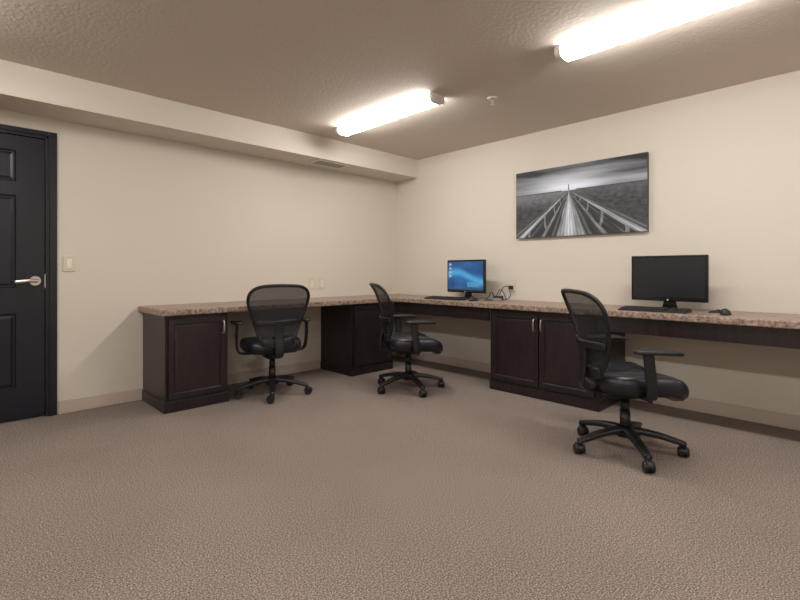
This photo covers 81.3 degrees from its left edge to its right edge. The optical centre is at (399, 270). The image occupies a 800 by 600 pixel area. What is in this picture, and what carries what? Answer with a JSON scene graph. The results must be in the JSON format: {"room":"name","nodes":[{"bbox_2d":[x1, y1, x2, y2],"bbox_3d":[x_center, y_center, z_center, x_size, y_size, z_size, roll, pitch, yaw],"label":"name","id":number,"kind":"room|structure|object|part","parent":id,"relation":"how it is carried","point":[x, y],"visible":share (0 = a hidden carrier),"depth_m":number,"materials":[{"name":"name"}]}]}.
{"room":"computer lab","nodes":[
{"label":"computer lab","id":0,"kind":"room"},
{"bbox_2d":[0,109,395,413],"bbox_3d":[-2.311,-0.141,3.877,6.440,2.447,0.120,0,0,-44],"label":"wall","id":1,"kind":"structure","parent":0,"point":[144,220],"depth_m":4.17,"materials":[{"name":"beige paint"}]},
{"bbox_2d":[0,133,44,422],"bbox_3d":[-2.998,0.048,3.175,0.919,2.054,0.050,0,0,-44],"label":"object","id":2,"kind":"structure","parent":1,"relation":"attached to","point":[22,159],"depth_m":3.39,"materials":[{"name":"black paint"}]},
{"bbox_2d":[15,276,40,285],"bbox_3d":[-2.699,0.073,3.385,0.156,0.072,0.067,0,0,-44],"label":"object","id":3,"kind":"structure","parent":2,"relation":"attached to","point":[34,280],"depth_m":3.39,"materials":[{"name":"silver metal"}]},
{"bbox_2d":[0,124,56,415],"bbox_3d":[-3.004,0.023,3.181,1.063,2.120,0.128,0,0,-44],"label":"frame","id":4,"kind":"object","parent":1,"relation":"attached to","point":[50,138],"visible":0.95,"depth_m":3.48,"materials":[{"name":"black paint"}]},
{"bbox_2d":[63,255,74,271],"bbox_3d":[-2.534,-0.057,3.568,0.078,0.122,0.011,0,0,-44],"label":"light switch","id":5,"kind":"object","parent":1,"relation":"attached to","point":[68,261],"visible":1,"depth_m":3.57,"materials":[{"name":"beige plastic"}]},
{"bbox_2d":[59,352,395,413],"bbox_3d":[-1.317,1.033,4.755,3.528,0.100,0.012,0,0,-44],"label":"baseboard","id":6,"kind":"structure","parent":1,"relation":"attached to","point":[95,401],"depth_m":3.86,"materials":[{"name":"beige paint"}]},
{"bbox_2d":[309,278,314,288],"bbox_3d":[-0.963,0.138,5.102,0.078,0.122,0.010,0,0,-44],"label":"wall outlet","id":7,"kind":"object","parent":1,"relation":"attached to","point":[311,280],"visible":1,"depth_m":5.10,"materials":[{"name":"beige plastic"}]},
{"bbox_2d":[319,278,324,288],"bbox_3d":[-0.870,0.138,5.193,0.078,0.122,0.010,0,0,-44],"label":"wall outlet","id":8,"kind":"object","parent":1,"relation":"attached to","point":[321,280],"visible":1,"depth_m":5.19,"materials":[{"name":"beige plastic"}]},
{"bbox_2d":[0,59,417,181],"bbox_3d":[-2.135,-1.254,3.697,6.200,0.221,0.384,0,0,-44],"label":"soffit beam","id":9,"kind":"structure","parent":0,"point":[24,89],"depth_m":3.80,"materials":[{"name":"beige paint"}]},
{"bbox_2d":[308,159,349,168],"bbox_3d":[-0.756,-1.139,4.976,0.400,0.008,0.200,0,0,-44],"label":"air vent","id":10,"kind":"object","parent":9,"relation":"attached to","point":[316,162],"visible":1,"depth_m":4.97,"materials":[{"name":"beige metal"}]},
{"bbox_2d":[0,355,799,599],"bbox_3d":[0.036,1.133,1.473,6.440,0.100,6.840,0,0,-44],"label":"floor","id":11,"kind":"structure","parent":0,"point":[467,489],"depth_m":2.18,"materials":[{"name":"carpet"}]},
{"bbox_2d":[142,313,228,413],"bbox_3d":[-1.777,0.712,3.874,0.506,0.742,0.602,0,0,-44],"label":"base cabinet","id":12,"kind":"object","parent":11,"relation":"on","point":[185,357],"visible":0.95,"depth_m":3.67,"materials":[{"name":"brown wood"}]},
{"bbox_3d":[-1.599,0.675,3.692,0.446,0.606,0.020,0,0,-44],"label":"door panel","id":13,"kind":"part","parent":12,"relation":"part of","materials":[{"name":"brown wood"}]},
{"bbox_2d":[230,284,312,403],"bbox_3d":[-1.117,0.595,4.091,0.675,0.977,0.666,0,0,-28],"label":"office chair","id":14,"kind":"object","parent":11,"relation":"on","point":[276,311],"visible":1,"depth_m":3.90,"materials":[{"name":"black plastic"}]},
{"bbox_3d":[-1.343,0.573,4.028,0.218,0.293,0.270,0,0,-28],"label":"arm","id":15,"kind":"part","parent":14,"relation":"part of","materials":[{"name":"black plastic"}]},
{"bbox_2d":[240,336,300,352],"bbox_3d":[-1.147,0.663,4.147,0.499,0.162,0.497,0,0,-28],"label":"seat cushion","id":16,"kind":"object","parent":14,"relation":"on","point":[249,344],"depth_m":3.95,"materials":[{"name":"black leather"}]},
{"bbox_3d":[-0.999,0.376,3.873,0.527,0.539,0.170,0,0,-28],"label":"frame","id":17,"kind":"part","parent":14,"relation":"part of","materials":[{"name":"black plastic"}]},
{"bbox_3d":[-0.940,0.573,4.245,0.218,0.293,0.270,0,0,-28],"label":"arm","id":18,"kind":"part","parent":14,"relation":"part of","materials":[{"name":"black plastic"}]},
{"bbox_2d":[320,302,392,376],"bbox_3d":[-0.464,0.712,5.156,0.586,0.742,0.602,0,0,-44],"label":"base cabinet","id":19,"kind":"object","parent":11,"relation":"on","point":[349,333],"visible":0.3,"depth_m":4.93,"materials":[{"name":"brown wood"}]},
{"bbox_3d":[-0.286,0.675,4.973,0.526,0.606,0.020,0,0,-44],"label":"door panel","id":20,"kind":"part","parent":19,"relation":"part of","materials":[{"name":"brown wood"}]},
{"bbox_2d":[369,283,444,396],"bbox_3d":[0.070,0.595,4.283,0.688,0.977,0.692,0,0,-14],"label":"office chair","id":21,"kind":"object","parent":11,"relation":"on","point":[399,342],"visible":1,"depth_m":4.12,"materials":[{"name":"black plastic"}]},
{"bbox_3d":[-0.184,0.376,4.227,0.170,0.539,0.527,0,0,-14],"label":"frame","id":22,"kind":"part","parent":21,"relation":"part of","materials":[{"name":"black plastic"}]},
{"bbox_3d":[0.050,0.573,4.522,0.270,0.293,0.218,0,0,-14],"label":"arm","id":23,"kind":"part","parent":21,"relation":"part of","materials":[{"name":"black plastic"}]},
{"bbox_2d":[385,332,442,351],"bbox_3d":[0.118,0.663,4.304,0.497,0.162,0.499,0,0,-14],"label":"seat cushion","id":24,"kind":"object","parent":21,"relation":"on","point":[397,341],"depth_m":4.10,"materials":[{"name":"black leather"}]},
{"bbox_3d":[0.163,0.573,4.080,0.270,0.293,0.218,0,0,-14],"label":"arm","id":25,"kind":"part","parent":21,"relation":"part of","materials":[{"name":"black plastic"}]},
{"bbox_2d":[489,309,624,411],"bbox_3d":[1.355,0.712,4.108,0.602,0.742,1.006,0,0,-44],"label":"base cabinet","id":26,"kind":"object","parent":11,"relation":"on","point":[534,354],"visible":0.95,"depth_m":3.92,"materials":[{"name":"brown wood"}]},
{"bbox_2d":[138,294,799,348],"bbox_3d":[0.692,0.374,3.090,2.999,0.163,5.199,0,0,-44],"label":"built-in desk","id":27,"kind":"object","parent":26,"relation":"on","point":[741,327],"visible":0.81,"depth_m":3.39,"materials":[{"name":"stone"}]},
{"bbox_2d":[424,296,465,300],"bbox_3d":[0.462,0.279,4.823,0.150,0.028,0.450,0,0,-44],"label":"keyboard","id":28,"kind":"object","parent":27,"relation":"on","point":[428,297],"visible":1,"depth_m":4.76,"materials":[{"name":"black plastic"}]},
{"bbox_2d":[447,259,485,298],"bbox_3d":[0.700,0.088,4.915,0.190,0.410,0.520,0,0,-40],"label":"computer monitor","id":29,"kind":"object","parent":27,"relation":"on","point":[468,277],"visible":0.98,"depth_m":4.89,"materials":[{"name":"black"}]},
{"bbox_2d":[138,294,799,329],"bbox_3d":[0.692,0.317,3.090,2.999,0.048,5.199,0,0,-44],"label":"countertop","id":30,"kind":"structure","parent":27,"relation":"on","point":[740,318],"depth_m":3.74,"materials":[{"name":"stone"}]},
{"bbox_2d":[469,296,477,300],"bbox_3d":[0.724,0.271,4.576,0.110,0.045,0.062,0,0,-44],"label":"computer mouse","id":31,"kind":"object","parent":27,"relation":"on","point":[472,298],"visible":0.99,"depth_m":4.54,"materials":[{"name":"black plastic"}]},
{"bbox_2d":[486,286,512,300],"bbox_3d":[0.989,0.221,4.694,0.314,0.143,0.207,0,0,-44],"label":"power cables","id":32,"kind":"object","parent":27,"relation":"on","point":[495,298],"visible":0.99,"depth_m":4.68,"materials":[{"name":"black plastic"}]},
{"bbox_2d":[618,305,691,313],"bbox_3d":[1.852,0.279,3.399,0.450,0.028,0.150,0,0,44],"label":"keyboard","id":33,"kind":"object","parent":27,"relation":"on","point":[626,307],"visible":1,"depth_m":3.36,"materials":[{"name":"black plastic"}]},
{"bbox_2d":[632,255,708,308],"bbox_3d":[2.030,0.088,3.524,0.190,0.410,0.520,0,0,-44],"label":"computer monitor","id":34,"kind":"object","parent":27,"relation":"on","point":[669,279],"visible":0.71,"depth_m":3.50,"materials":[{"name":"black plastic"}]},
{"bbox_2d":[708,309,720,312],"bbox_3d":[2.295,0.288,3.329,0.315,0.008,0.107,0,0,-44],"label":"cables","id":35,"kind":"object","parent":27,"relation":"on","point":[713,311],"visible":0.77,"depth_m":3.29,"materials":[{"name":"black plastic"}]},
{"bbox_2d":[720,308,731,314],"bbox_3d":[2.177,0.271,3.115,0.110,0.045,0.062,0,0,-44],"label":"computer mouse","id":36,"kind":"object","parent":27,"relation":"on","point":[724,311],"visible":1,"depth_m":3.08,"materials":[{"name":"black plastic"}]},
{"bbox_3d":[1.005,0.675,4.102,0.020,0.606,0.467,0,0,-44],"label":"door panel","id":37,"kind":"part","parent":26,"relation":"part of","materials":[{"name":"brown wood"}]},
{"bbox_3d":[1.340,0.675,3.759,0.020,0.606,0.467,0,0,-44],"label":"door panel","id":38,"kind":"part","parent":26,"relation":"part of","materials":[{"name":"brown wood"}]},
{"bbox_2d":[561,288,689,472],"bbox_3d":[1.344,0.595,2.810,0.672,0.977,0.693,0,0,-2],"label":"office chair","id":39,"kind":"object","parent":11,"relation":"on","point":[624,381],"visible":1,"depth_m":2.69,"materials":[{"name":"black plastic"}]},
{"bbox_3d":[1.092,0.376,2.809,0.170,0.539,0.527,0,0,-2],"label":"frame","id":40,"kind":"part","parent":39,"relation":"part of","materials":[{"name":"black plastic"}]},
{"bbox_3d":[1.383,0.573,3.049,0.270,0.293,0.218,0,0,-2],"label":"arm","id":41,"kind":"part","parent":39,"relation":"part of","materials":[{"name":"black plastic"}]},
{"bbox_2d":[585,361,688,398],"bbox_3d":[1.404,0.663,2.821,0.497,0.162,0.499,0,0,-2],"label":"seat cushion","id":42,"kind":"object","parent":39,"relation":"on","point":[621,379],"depth_m":2.62,"materials":[{"name":"black leather"}]},
{"bbox_3d":[1.401,0.573,2.593,0.270,0.293,0.218,0,0,-2],"label":"arm","id":43,"kind":"part","parent":39,"relation":"part of","materials":[{"name":"black plastic"}]},
{"bbox_2d":[0,0,799,159],"bbox_3d":[0.036,-1.414,1.473,6.440,0.100,6.840,0,0,-44],"label":"ceiling","id":44,"kind":"structure","parent":0,"point":[314,67],"depth_m":2.95,"materials":[{"name":"beige paint"}]},
{"bbox_2d":[336,92,444,136],"bbox_3d":[-0.131,-1.329,4.035,0.145,0.069,1.228,0,0,-44],"label":"fluorescent ceiling light","id":45,"kind":"object","parent":44,"relation":"attached to","point":[432,99],"visible":1,"depth_m":3.91,"materials":[{"name":"white plastic"}]},
{"bbox_2d":[487,96,497,104],"bbox_3d":[0.729,-1.338,3.673,0.084,0.052,0.084,0,0,-44],"label":"sprinkler","id":46,"kind":"object","parent":44,"relation":"attached to","point":[491,98],"visible":1,"depth_m":3.66,"materials":[{"name":"white metal"}]},
{"bbox_2d":[554,0,748,63],"bbox_3d":[1.419,-1.329,2.446,0.145,0.069,1.228,0,0,-44],"label":"fluorescent ceiling light","id":47,"kind":"object","parent":44,"relation":"attached to","point":[683,11],"visible":1,"depth_m":2.51,"materials":[{"name":"white plastic"}]},
{"bbox_2d":[396,70,799,415],"bbox_3d":[2.339,-0.141,3.637,0.120,2.447,6.720,0,0,-44],"label":"wall","id":48,"kind":"structure","parent":0,"point":[724,163],"depth_m":3.75,"materials":[{"name":"beige paint"}]},
{"bbox_2d":[509,279,515,291],"bbox_3d":[1.147,0.148,4.765,0.010,0.122,0.078,0,0,-44],"label":"wall outlet","id":49,"kind":"object","parent":48,"relation":"attached to","point":[511,282],"visible":0.93,"depth_m":4.75,"materials":[{"name":"beige plastic"}]},
{"bbox_2d":[516,152,648,238],"bbox_3d":[1.612,-0.652,4.268,0.038,0.650,1.225,0,0,-44],"label":"framed picture","id":50,"kind":"object","parent":48,"relation":"attached to","point":[609,195],"visible":1,"depth_m":4.18,"materials":[{"name":"grey paper"}]},
{"bbox_2d":[396,352,799,430],"bbox_3d":[2.250,1.033,3.634,0.012,0.100,6.600,0,0,-44],"label":"baseboard","id":51,"kind":"structure","parent":48,"relation":"attached to","point":[778,419],"depth_m":3.52,"materials":[{"name":"beige paint"}]}
]}

